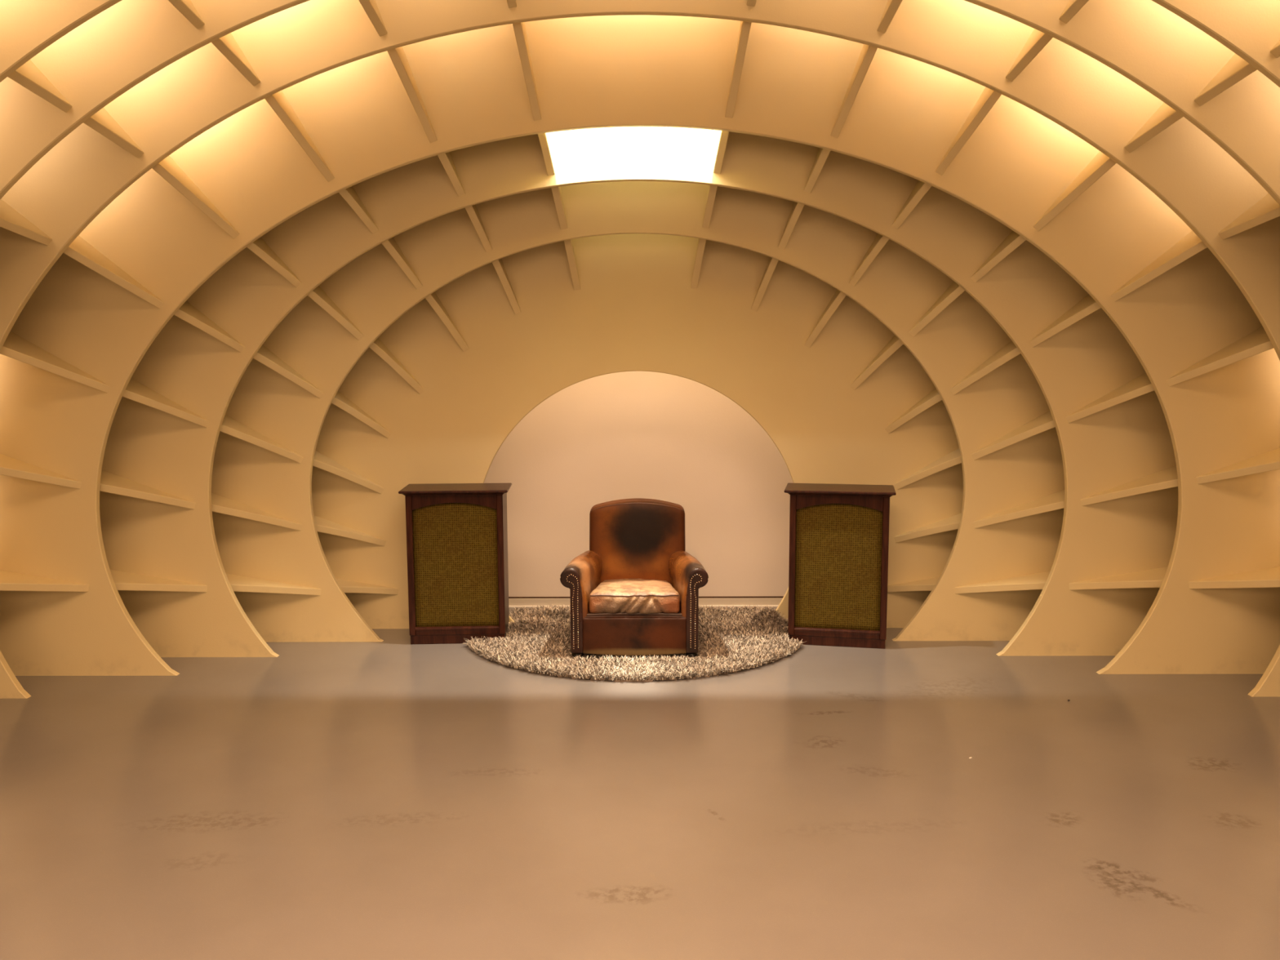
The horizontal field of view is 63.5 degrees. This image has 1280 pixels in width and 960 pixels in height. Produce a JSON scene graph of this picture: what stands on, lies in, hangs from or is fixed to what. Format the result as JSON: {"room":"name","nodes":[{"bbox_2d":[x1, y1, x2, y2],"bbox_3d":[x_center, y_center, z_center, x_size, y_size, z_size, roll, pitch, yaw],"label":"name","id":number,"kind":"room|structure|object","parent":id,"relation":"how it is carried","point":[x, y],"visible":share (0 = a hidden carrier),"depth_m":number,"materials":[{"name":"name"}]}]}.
{"room":"leisure room","nodes":[
{"label":"leisure room","id":0,"kind":"room"},
{"bbox_2d":[311,233,963,628],"bbox_3d":[-0.028,-1.298,6.043,9.200,4.500,0.282,0,7,0],"label":"wall","id":1,"kind":"structure","parent":0,"point":[435,397],"depth_m":6.24,"materials":[{"name":"beige paint"}]},
{"bbox_2d":[312,450,383,493],"bbox_3d":[-1.940,-0.121,6.183,0.747,0.447,0.252,0,7,0],"label":"shelf","id":2,"kind":"object","parent":1,"relation":"attached to","point":[334,472],"depth_m":6.31,"materials":[{"name":"beige paint"}]},
{"bbox_2d":[314,515,386,546],"bbox_3d":[-1.947,0.271,6.232,0.772,0.310,0.252,0,7,0],"label":"shelf","id":3,"kind":"object","parent":1,"relation":"attached to","point":[332,530],"depth_m":6.36,"materials":[{"name":"beige paint"}]},
{"bbox_2d":[331,391,391,438],"bbox_3d":[-1.829,-0.501,6.136,0.640,0.532,0.252,0,7,0],"label":"shelf","id":4,"kind":"object","parent":1,"relation":"attached to","point":[354,414],"depth_m":6.27,"materials":[{"name":"beige paint"}]},
{"bbox_2d":[335,577,398,595],"bbox_3d":[-1.845,0.649,6.278,0.701,0.158,0.252,0,7,0],"label":"shelf","id":5,"kind":"object","parent":1,"relation":"attached to","point":[350,586],"depth_m":6.39,"materials":[{"name":"beige paint"}]},
{"bbox_2d":[368,337,425,394],"bbox_3d":[-1.584,-0.820,6.095,0.565,0.642,0.252,0,7,0],"label":"shelf","id":6,"kind":"object","parent":1,"relation":"attached to","point":[397,366],"depth_m":6.23,"materials":[{"name":"beige paint"}]},
{"bbox_2d":[425,291,469,351],"bbox_3d":[-1.248,-1.107,6.058,0.439,0.711,0.252,0,7,0],"label":"shelf","id":7,"kind":"object","parent":1,"relation":"attached to","point":[446,313],"depth_m":6.20,"materials":[{"name":"beige paint"}]},
{"bbox_2d":[492,258,520,314],"bbox_3d":[-0.859,-1.332,6.028,0.292,0.722,0.252,0,7,0],"label":"shelf","id":8,"kind":"object","parent":1,"relation":"attached to","point":[506,273],"depth_m":6.17,"materials":[{"name":"beige paint"}]},
{"bbox_2d":[564,239,580,290],"bbox_3d":[-0.433,-1.469,6.009,0.156,0.715,0.252,0,7,0],"label":"shelf","id":9,"kind":"object","parent":1,"relation":"attached to","point":[572,246],"depth_m":6.15,"materials":[{"name":"beige paint"}]},
{"bbox_2d":[690,238,706,288],"bbox_3d":[0.376,-1.475,6.004,0.156,0.712,0.252,0,7,0],"label":"shelf","id":10,"kind":"object","parent":1,"relation":"attached to","point":[698,246],"depth_m":6.14,"materials":[{"name":"beige paint"}]},
{"bbox_2d":[751,257,778,311],"bbox_3d":[0.805,-1.345,6.017,0.290,0.716,0.252,0,7,0],"label":"shelf","id":11,"kind":"object","parent":1,"relation":"attached to","point":[764,270],"depth_m":6.16,"materials":[{"name":"beige paint"}]},
{"bbox_2d":[804,288,846,347],"bbox_3d":[1.200,-1.125,6.042,0.434,0.703,0.252,0,7,0],"label":"shelf","id":12,"kind":"object","parent":1,"relation":"attached to","point":[824,309],"depth_m":6.19,"materials":[{"name":"beige paint"}]},
{"bbox_2d":[849,334,903,390],"bbox_3d":[1.542,-0.841,6.075,0.556,0.632,0.252,0,7,0],"label":"shelf","id":13,"kind":"object","parent":1,"relation":"attached to","point":[876,361],"depth_m":6.22,"materials":[{"name":"beige paint"}]},
{"bbox_2d":[887,577,939,592],"bbox_3d":[1.832,0.634,6.255,0.666,0.152,0.252,0,7,0],"label":"shelf","id":14,"kind":"object","parent":1,"relation":"attached to","point":[895,584],"depth_m":6.36,"materials":[{"name":"beige paint"}]},
{"bbox_2d":[884,387,942,433],"bbox_3d":[1.795,-0.524,6.113,0.626,0.521,0.252,0,7,0],"label":"shelf","id":15,"kind":"object","parent":1,"relation":"attached to","point":[907,410],"depth_m":6.25,"materials":[{"name":"beige paint"}]},
{"bbox_2d":[893,513,960,542],"bbox_3d":[1.928,0.251,6.208,0.745,0.300,0.252,0,7,0],"label":"shelf","id":16,"kind":"object","parent":1,"relation":"attached to","point":[908,527],"depth_m":6.33,"materials":[{"name":"beige paint"}]},
{"bbox_2d":[894,448,961,489],"bbox_3d":[1.913,-0.144,6.159,0.727,0.436,0.252,0,7,0],"label":"shelf","id":17,"kind":"object","parent":1,"relation":"attached to","point":[915,468],"depth_m":6.29,"materials":[{"name":"beige paint"}]},
{"bbox_2d":[484,371,793,596],"bbox_3d":[-0.024,-1.338,6.777,10.000,4.400,0.120,0,7,0],"label":"wall","id":18,"kind":"structure","parent":0,"point":[668,437],"depth_m":6.88,"materials":[{"name":"white paint"}]},
{"bbox_2d":[508,604,778,607],"bbox_3d":[-0.017,0.850,6.971,6.000,0.010,0.030,0,7,0],"label":"trim","id":19,"kind":"structure","parent":18,"relation":"attached to","point":[725,606],"depth_m":6.96,"materials":[{"name":"white paint"}]},
{"bbox_2d":[508,598,782,605],"bbox_3d":[-0.017,0.820,6.975,6.000,0.048,0.015,0,7,0],"label":"baseboard","id":20,"kind":"structure","parent":18,"relation":"attached to","point":[512,602],"depth_m":6.97,"materials":[{"name":"paint"}]},
{"bbox_2d":[508,595,783,598],"bbox_3d":[-0.017,0.791,6.975,6.000,0.010,0.008,0,7,0],"label":"trim","id":21,"kind":"structure","parent":18,"relation":"attached to","point":[735,597],"depth_m":6.97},
{"bbox_2d":[0,607,1279,959],"bbox_3d":[-0.046,1.597,1.759,14.000,0.200,11.100,0,7,0],"label":"floor","id":22,"kind":"structure","parent":0,"point":[393,797],"depth_m":3.91,"materials":[{"name":"concrete"}]},
{"bbox_2d":[398,483,511,644],"bbox_3d":[-1.082,0.495,6.177,0.624,0.915,0.342,-1,7,-3],"label":"speaker","id":23,"kind":"object","parent":22,"relation":"on","point":[457,533],"visible":1,"depth_m":6.06,"materials":[{"name":"brown wood"}]},
{"bbox_2d":[462,604,804,681],"bbox_3d":[-0.034,0.881,6.100,2.016,0.159,1.568,0,7,0],"label":"shag rug","id":24,"kind":"object","parent":22,"relation":"on","point":[731,640],"visible":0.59,"depth_m":5.86,"materials":[{"name":"beige carpet"}]},
{"bbox_2d":[560,497,708,657],"bbox_3d":[-0.029,0.548,6.085,0.814,0.777,0.860,0,7,0],"label":"leather armchair","id":25,"kind":"object","parent":24,"relation":"on","point":[634,591],"visible":1,"depth_m":5.74,"materials":[{"name":"brown leather"}]},
{"bbox_2d":[589,578,679,613],"bbox_3d":[-0.029,0.667,5.971,0.500,0.182,0.601,0,7,0],"label":"seat cushion","id":26,"kind":"object","parent":25,"relation":"on","point":[606,596],"depth_m":5.70,"materials":[{"name":"leather"}]},
{"bbox_2d":[211,181,1064,642],"bbox_3d":[-0.018,-0.558,5.837,5.634,3.082,0.307,0,7,0],"label":"rib","id":27,"kind":"object","parent":22,"relation":"on","point":[1000,562],"visible":0.53,"depth_m":5.94,"materials":[{"name":"beige paint"}]},
{"bbox_2d":[211,493,302,530],"bbox_3d":[-2.398,0.148,5.917,0.843,0.336,0.267,0,7,0],"label":"shelf","id":28,"kind":"object","parent":27,"relation":"attached to","point":[230,511],"depth_m":6.05,"materials":[{"name":"beige paint"}]},
{"bbox_2d":[220,414,303,462],"bbox_3d":[-2.339,-0.307,5.861,0.765,0.458,0.267,0,7,0],"label":"shelf","id":29,"kind":"object","parent":27,"relation":"attached to","point":[244,438],"depth_m":6.00,"materials":[{"name":"beige paint"}]},
{"bbox_2d":[226,573,321,595],"bbox_3d":[-2.309,0.609,5.973,0.858,0.184,0.267,0,7,0],"label":"shelf","id":30,"kind":"object","parent":27,"relation":"attached to","point":[242,584],"depth_m":6.10,"materials":[{"name":"beige paint"}]},
{"bbox_2d":[253,344,324,398],"bbox_3d":[-2.150,-0.722,5.809,0.652,0.541,0.267,0,7,0],"label":"shelf","id":31,"kind":"object","parent":27,"relation":"attached to","point":[279,371],"depth_m":5.95,"materials":[{"name":"beige paint"}]},
{"bbox_2d":[307,285,363,340],"bbox_3d":[-1.848,-1.081,5.763,0.528,0.600,0.267,0,7,0],"label":"shelf","id":32,"kind":"object","parent":27,"relation":"attached to","point":[335,313],"depth_m":5.91,"materials":[{"name":"beige paint"}]},
{"bbox_2d":[382,236,422,288],"bbox_3d":[-1.436,-1.383,5.723,0.394,0.633,0.267,0,7,0],"label":"shelf","id":33,"kind":"object","parent":27,"relation":"attached to","point":[402,256],"depth_m":5.87,"materials":[{"name":"beige paint"}]},
{"bbox_2d":[464,204,492,252],"bbox_3d":[-0.970,-1.594,5.695,0.264,0.643,0.267,0,7,0],"label":"shelf","id":34,"kind":"object","parent":27,"relation":"attached to","point":[477,217],"depth_m":5.84,"materials":[{"name":"beige paint"}]},
{"bbox_2d":[551,186,567,229],"bbox_3d":[-0.483,-1.714,5.677,0.144,0.639,0.267,0,7,0],"label":"shelf","id":35,"kind":"object","parent":27,"relation":"attached to","point":[558,194],"depth_m":5.82,"materials":[{"name":"beige paint"}]},
{"bbox_2d":[702,185,717,228],"bbox_3d":[0.421,-1.720,5.672,0.144,0.641,0.267,0,7,0],"label":"shelf","id":36,"kind":"object","parent":27,"relation":"attached to","point":[709,193],"depth_m":5.82,"materials":[{"name":"beige paint"}]},
{"bbox_2d":[777,201,804,249],"bbox_3d":[0.910,-1.606,5.683,0.265,0.646,0.267,0,7,0],"label":"shelf","id":37,"kind":"object","parent":27,"relation":"attached to","point":[790,214],"depth_m":5.83,"materials":[{"name":"beige paint"}]},
{"bbox_2d":[848,233,888,286],"bbox_3d":[1.381,-1.400,5.706,0.396,0.638,0.267,0,7,0],"label":"shelf","id":38,"kind":"object","parent":27,"relation":"attached to","point":[868,253],"depth_m":5.85,"materials":[{"name":"beige paint"}]},
{"bbox_2d":[908,281,964,337],"bbox_3d":[1.798,-1.101,5.740,0.533,0.604,0.267,0,7,0],"label":"shelf","id":39,"kind":"object","parent":27,"relation":"attached to","point":[935,308],"depth_m":5.89,"materials":[{"name":"beige paint"}]},
{"bbox_2d":[950,340,1020,395],"bbox_3d":[2.107,-0.743,5.783,0.657,0.546,0.267,0,7,0],"label":"shelf","id":40,"kind":"object","parent":27,"relation":"attached to","point":[977,367],"depth_m":5.93,"materials":[{"name":"beige paint"}]},
{"bbox_2d":[954,571,1049,594],"bbox_3d":[2.277,0.594,5.946,0.862,0.185,0.267,0,7,0],"label":"shelf","id":41,"kind":"object","parent":27,"relation":"attached to","point":[965,582],"depth_m":6.07,"materials":[{"name":"beige paint"}]},
{"bbox_2d":[971,410,1055,460],"bbox_3d":[2.300,-0.328,5.833,0.771,0.461,0.267,0,7,0],"label":"shelf","id":42,"kind":"object","parent":27,"relation":"attached to","point":[996,435],"depth_m":5.97,"materials":[{"name":"beige paint"}]},
{"bbox_2d":[972,489,1064,528],"bbox_3d":[2.364,0.130,5.889,0.849,0.338,0.267,0,7,0],"label":"shelf","id":43,"kind":"object","parent":27,"relation":"attached to","point":[991,508],"depth_m":6.02,"materials":[{"name":"beige paint"}]},
{"bbox_2d":[99,126,1178,657],"bbox_3d":[-0.017,-1.026,5.456,6.556,4.103,0.335,0,7,0],"label":"rib","id":44,"kind":"object","parent":22,"relation":"on","point":[1108,569],"visible":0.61,"depth_m":5.62,"materials":[{"name":"beige paint"}]},
{"bbox_2d":[99,470,195,509],"bbox_3d":[-2.864,0.023,5.581,0.800,0.320,0.295,0,7,0],"label":"shelf","id":45,"kind":"object","parent":44,"relation":"attached to","point":[118,489],"depth_m":5.72,"materials":[{"name":"beige paint"}]},
{"bbox_2d":[110,569,207,592],"bbox_3d":[-2.821,0.563,5.647,0.796,0.174,0.295,0,7,0],"label":"shelf","id":46,"kind":"object","parent":44,"relation":"attached to","point":[125,580],"depth_m":5.77,"materials":[{"name":"beige paint"}]},
{"bbox_2d":[122,377,209,427],"bbox_3d":[-2.724,-0.483,5.518,0.718,0.431,0.295,0,7,0],"label":"shelf","id":47,"kind":"object","parent":44,"relation":"attached to","point":[147,402],"depth_m":5.67,"materials":[{"name":"beige paint"}]},
{"bbox_2d":[173,300,244,352],"bbox_3d":[-2.451,-0.923,5.462,0.599,0.498,0.295,0,7,0],"label":"shelf","id":48,"kind":"object","parent":44,"relation":"attached to","point":[199,326],"depth_m":5.62,"materials":[{"name":"beige paint"}]},
{"bbox_2d":[246,237,301,287],"bbox_3d":[-2.069,-1.290,5.415,0.479,0.543,0.295,0,7,0],"label":"shelf","id":49,"kind":"object","parent":44,"relation":"attached to","point":[271,262],"depth_m":5.57,"materials":[{"name":"beige paint"}]},
{"bbox_2d":[338,186,378,233],"bbox_3d":[-1.583,-1.588,5.375,0.359,0.574,0.295,0,7,0],"label":"shelf","id":50,"kind":"object","parent":44,"relation":"attached to","point":[358,206],"depth_m":5.54,"materials":[{"name":"beige paint"}]},
{"bbox_2d":[437,151,465,196],"bbox_3d":[-1.058,-1.789,5.348,0.246,0.594,0.295,0,7,0],"label":"shelf","id":51,"kind":"object","parent":44,"relation":"attached to","point":[451,165],"depth_m":5.51,"materials":[{"name":"beige paint"}]},
{"bbox_2d":[537,133,555,175],"bbox_3d":[-0.590,-2.295,5.283,0.269,1.395,0.295,0,7,0],"label":"shelf","id":52,"kind":"object","parent":44,"relation":"attached to","point":[546,141],"depth_m":5.49,"materials":[{"name":"beige paint"}]},
{"bbox_2d":[713,130,728,173],"bbox_3d":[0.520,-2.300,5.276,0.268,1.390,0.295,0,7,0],"label":"shelf","id":53,"kind":"object","parent":44,"relation":"attached to","point":[721,138],"depth_m":5.48,"materials":[{"name":"beige paint"}]},
{"bbox_2d":[804,147,831,193],"bbox_3d":[0.995,-1.806,5.334,0.248,0.599,0.295,0,7,0],"label":"shelf","id":54,"kind":"object","parent":44,"relation":"attached to","point":[817,161],"depth_m":5.50,"materials":[{"name":"beige paint"}]},
{"bbox_2d":[892,180,931,229],"bbox_3d":[1.526,-1.612,5.355,0.363,0.581,0.295,0,7,0],"label":"shelf","id":55,"kind":"object","parent":44,"relation":"attached to","point":[911,199],"depth_m":5.52,"materials":[{"name":"beige paint"}]},
{"bbox_2d":[970,230,1026,282],"bbox_3d":[2.020,-1.318,5.389,0.486,0.551,0.295,0,7,0],"label":"shelf","id":56,"kind":"object","parent":44,"relation":"attached to","point":[996,255],"depth_m":5.55,"materials":[{"name":"beige paint"}]},
{"bbox_2d":[1028,294,1101,347],"bbox_3d":[2.409,-0.952,5.432,0.608,0.505,0.295,0,7,0],"label":"shelf","id":57,"kind":"object","parent":44,"relation":"attached to","point":[1055,321],"depth_m":5.59,"materials":[{"name":"beige paint"}]},
{"bbox_2d":[1065,372,1154,422],"bbox_3d":[2.688,-0.510,5.485,0.728,0.436,0.295,0,7,0],"label":"shelf","id":58,"kind":"object","parent":44,"relation":"attached to","point":[1090,397],"depth_m":5.64,"materials":[{"name":"beige paint"}]},
{"bbox_2d":[1068,566,1168,590],"bbox_3d":[2.791,0.544,5.614,0.804,0.175,0.295,0,7,0],"label":"shelf","id":59,"kind":"object","parent":44,"relation":"attached to","point":[1080,578],"depth_m":5.75,"materials":[{"name":"beige paint"}]},
{"bbox_2d":[1080,466,1177,506],"bbox_3d":[2.832,0.000,5.547,0.809,0.324,0.295,0,7,0],"label":"shelf","id":60,"kind":"object","parent":44,"relation":"attached to","point":[1100,486],"depth_m":5.69,"materials":[{"name":"beige paint"}]},
{"bbox_2d":[0,14,1279,675],"bbox_3d":[-0.024,-0.983,5.109,7.498,4.103,0.365,0,7,0],"label":"rib","id":61,"kind":"object","parent":22,"relation":"on","point":[68,360],"visible":0.78,"depth_m":5.21,"materials":[{"name":"beige paint"}]},
{"bbox_2d":[0,453,81,488],"bbox_3d":[-3.310,-0.091,5.217,0.806,0.322,0.325,0,7,0],"label":"shelf","id":62,"kind":"object","parent":61,"relation":"attached to","point":[17,471],"depth_m":5.38,"materials":[{"name":"beige paint"}]},
{"bbox_2d":[0,569,88,591],"bbox_3d":[-3.318,0.523,5.292,0.826,0.179,0.325,0,7,0],"label":"shelf","id":63,"kind":"object","parent":61,"relation":"attached to","point":[11,580],"depth_m":5.42,"materials":[{"name":"beige paint"}]},
{"bbox_2d":[0,331,110,392],"bbox_3d":[-3.103,-0.652,5.146,0.754,0.451,0.325,0,7,0],"label":"shelf","id":64,"kind":"object","parent":61,"relation":"attached to","point":[31,362],"depth_m":5.31,"materials":[{"name":"beige paint"}]},
{"bbox_2d":[63,235,164,308],"bbox_3d":[-2.762,-1.129,5.086,0.671,0.558,0.325,0,7,0],"label":"shelf","id":65,"kind":"object","parent":61,"relation":"attached to","point":[100,271],"depth_m":5.25,"materials":[{"name":"beige paint"}]},
{"bbox_2d":[151,155,239,239],"bbox_3d":[-2.312,-1.522,5.035,0.573,0.651,0.325,0,7,0],"label":"shelf","id":66,"kind":"object","parent":61,"relation":"attached to","point":[193,197],"depth_m":5.21,"materials":[{"name":"beige paint"}]},
{"bbox_2d":[265,90,334,182],"bbox_3d":[-1.760,-1.839,4.993,0.451,0.732,0.325,0,7,0],"label":"shelf","id":67,"kind":"object","parent":61,"relation":"attached to","point":[300,125],"depth_m":5.17,"materials":[{"name":"beige paint"}]},
{"bbox_2d":[386,46,437,142],"bbox_3d":[-1.171,-2.053,4.963,0.315,0.786,0.325,0,7,0],"label":"shelf","id":68,"kind":"object","parent":61,"relation":"attached to","point":[411,71],"depth_m":5.14,"materials":[{"name":"beige paint"}]},
{"bbox_2d":[512,22,541,120],"bbox_3d":[-0.579,-2.172,4.945,0.173,0.813,0.325,0,7,0],"label":"shelf","id":69,"kind":"object","parent":61,"relation":"attached to","point":[526,36],"depth_m":5.12,"materials":[{"name":"beige paint"}]},
{"bbox_2d":[724,21,751,118],"bbox_3d":[0.505,-2.179,4.939,0.172,0.807,0.325,0,7,0],"label":"shelf","id":70,"kind":"object","parent":61,"relation":"attached to","point":[738,34],"depth_m":5.11,"materials":[{"name":"beige paint"}]},
{"bbox_2d":[830,44,877,137],"bbox_3d":[1.101,-2.067,4.949,0.311,0.774,0.325,0,7,0],"label":"shelf","id":71,"kind":"object","parent":61,"relation":"attached to","point":[853,67],"depth_m":5.12,"materials":[{"name":"beige paint"}]},
{"bbox_2d":[935,87,1001,175],"bbox_3d":[1.694,-1.859,4.971,0.442,0.715,0.325,0,7,0],"label":"shelf","id":72,"kind":"object","parent":61,"relation":"attached to","point":[968,120],"depth_m":5.15,"materials":[{"name":"beige paint"}]},
{"bbox_2d":[1032,151,1115,231],"bbox_3d":[2.253,-1.546,5.007,0.559,0.634,0.325,0,7,0],"label":"shelf","id":73,"kind":"object","parent":61,"relation":"attached to","point":[1073,191],"depth_m":5.18,"materials":[{"name":"beige paint"}]},
{"bbox_2d":[1111,230,1207,301],"bbox_3d":[2.710,-1.155,5.052,0.654,0.543,0.325,0,7,0],"label":"shelf","id":74,"kind":"object","parent":61,"relation":"attached to","point":[1147,265],"depth_m":5.22,"materials":[{"name":"beige paint"}]},
{"bbox_2d":[1166,326,1273,386],"bbox_3d":[3.058,-0.678,5.109,0.737,0.441,0.325,0,7,0],"label":"shelf","id":75,"kind":"object","parent":61,"relation":"attached to","point":[1197,356],"depth_m":5.27,"materials":[{"name":"beige paint"}]},
{"bbox_2d":[1188,566,1279,588],"bbox_3d":[3.285,0.502,5.253,0.822,0.178,0.325,0,7,0],"label":"shelf","id":76,"kind":"object","parent":61,"relation":"attached to","point":[1199,577],"depth_m":5.38,"materials":[{"name":"beige paint"}]},
{"bbox_2d":[1195,448,1279,484],"bbox_3d":[3.272,-0.116,5.177,0.793,0.318,0.325,0,7,0],"label":"shelf","id":77,"kind":"object","parent":61,"relation":"attached to","point":[1213,465],"depth_m":5.34,"materials":[{"name":"beige paint"}]},
{"bbox_2d":[0,0,1279,698],"bbox_3d":[-0.025,-0.819,4.737,7.793,3.868,0.413,0,7,0],"label":"rib","id":78,"kind":"object","parent":22,"relation":"on","point":[53,202],"visible":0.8,"depth_m":4.78,"materials":[{"name":"beige paint"}]},
{"bbox_2d":[0,199,52,245],"bbox_3d":[-2.995,-1.268,4.678,0.445,0.373,0.373,0,7,0],"label":"shelf","id":79,"kind":"object","parent":78,"relation":"attached to","point":[23,222],"depth_m":4.86,"materials":[{"name":"beige paint"}]},
{"bbox_2d":[83,107,143,158],"bbox_3d":[-2.509,-1.695,4.623,0.385,0.435,0.373,0,7,0],"label":"shelf","id":80,"kind":"object","parent":78,"relation":"attached to","point":[110,132],"depth_m":4.81,"materials":[{"name":"beige paint"}]},
{"bbox_2d":[211,32,260,86],"bbox_3d":[-1.911,-2.042,4.577,0.308,0.488,0.373,0,7,0],"label":"shelf","id":81,"kind":"object","parent":78,"relation":"attached to","point":[235,56],"depth_m":4.77,"materials":[{"name":"beige paint"}]},
{"bbox_2d":[358,0,387,36],"bbox_3d":[-1.273,-2.277,4.544,0.221,0.524,0.373,0,7,0],"label":"shelf","id":82,"kind":"object","parent":78,"relation":"attached to","point":[372,14],"depth_m":4.75,"materials":[{"name":"beige paint"}]},
{"bbox_2d":[506,0,516,8],"bbox_3d":[-0.629,-2.408,4.525,0.128,0.543,0.373,0,7,0],"label":"shelf","id":83,"kind":"object","parent":78,"relation":"attached to","point":[509,3],"depth_m":4.73,"materials":[{"name":"beige paint"}]},
{"bbox_2d":[746,0,756,6],"bbox_3d":[0.549,-2.412,4.518,0.128,0.543,0.373,0,7,0],"label":"shelf","id":84,"kind":"object","parent":78,"relation":"attached to","point":[748,2],"depth_m":4.72,"materials":[{"name":"beige paint"}]},
{"bbox_2d":[876,0,902,33],"bbox_3d":[1.195,-2.285,4.530,0.221,0.524,0.373,0,7,0],"label":"shelf","id":85,"kind":"object","parent":78,"relation":"attached to","point":[889,12],"depth_m":4.73,"materials":[{"name":"beige paint"}]},
{"bbox_2d":[1005,28,1052,81],"bbox_3d":[1.835,-2.054,4.555,0.308,0.488,0.373,0,7,0],"label":"shelf","id":86,"kind":"object","parent":78,"relation":"attached to","point":[1028,51],"depth_m":4.75,"materials":[{"name":"beige paint"}]},
{"bbox_2d":[1124,102,1182,152],"bbox_3d":[2.437,-1.712,4.593,0.385,0.435,0.373,0,7,0],"label":"shelf","id":87,"kind":"object","parent":78,"relation":"attached to","point":[1148,127],"depth_m":4.79,"materials":[{"name":"beige paint"}]},
{"bbox_2d":[1217,193,1279,239],"bbox_3d":[2.929,-1.288,4.643,0.445,0.373,0.373,0,7,0],"label":"shelf","id":88,"kind":"object","parent":78,"relation":"attached to","point":[1241,216],"depth_m":4.83,"materials":[{"name":"beige paint"}]},
{"bbox_2d":[0,0,1279,205],"bbox_3d":[-0.028,-0.827,4.327,8.019,3.984,0.399,0,7,0],"label":"rib","id":89,"kind":"object","parent":22,"relation":"on","point":[42,101],"visible":0.92,"depth_m":4.37,"materials":[{"name":"beige paint"}]},
{"bbox_2d":[8,59,71,112],"bbox_3d":[-2.599,-1.745,4.208,0.362,0.408,0.359,0,7,0],"label":"shelf","id":90,"kind":"object","parent":89,"relation":"attached to","point":[38,86],"depth_m":4.39,"materials":[{"name":"beige paint"}]},
{"bbox_2d":[168,0,204,28],"bbox_3d":[-1.981,-2.107,4.160,0.290,0.457,0.359,0,7,0],"label":"shelf","id":91,"kind":"object","parent":89,"relation":"attached to","point":[182,14],"depth_m":4.35,"materials":[{"name":"beige paint"}]},
{"bbox_2d":[1058,0,1088,23],"bbox_3d":[1.900,-2.120,4.137,0.290,0.457,0.359,0,7,0],"label":"shelf","id":92,"kind":"object","parent":89,"relation":"attached to","point":[1070,11],"depth_m":4.33,"materials":[{"name":"beige paint"}]},
{"bbox_2d":[1194,53,1257,106],"bbox_3d":[2.522,-1.763,4.178,0.362,0.408,0.359,0,7,0],"label":"shelf","id":93,"kind":"object","parent":89,"relation":"attached to","point":[1220,79],"depth_m":4.36,"materials":[{"name":"beige paint"}]},
{"bbox_2d":[0,0,1279,87],"bbox_3d":[-0.030,-0.825,3.937,8.199,4.077,0.376,0,7,0],"label":"rib","id":94,"kind":"object","parent":22,"relation":"on","point":[1250,28],"visible":1,"depth_m":3.98,"materials":[{"name":"beige paint"}]},
{"bbox_2d":[1270,40,1279,57],"bbox_3d":[2.588,-1.794,3.783,0.346,0.390,0.336,0,7,0],"label":"shelf","id":95,"kind":"object","parent":94,"relation":"attached to","point":[1274,44],"depth_m":3.97,"materials":[{"name":"beige paint"}]},
{"bbox_2d":[784,483,896,648],"bbox_3d":[1.166,0.498,6.091,0.624,0.915,0.342,1,7,11],"label":"speaker","id":96,"kind":"object","parent":22,"relation":"on","point":[839,533],"visible":1,"depth_m":5.97,"materials":[{"name":"brown wood"}]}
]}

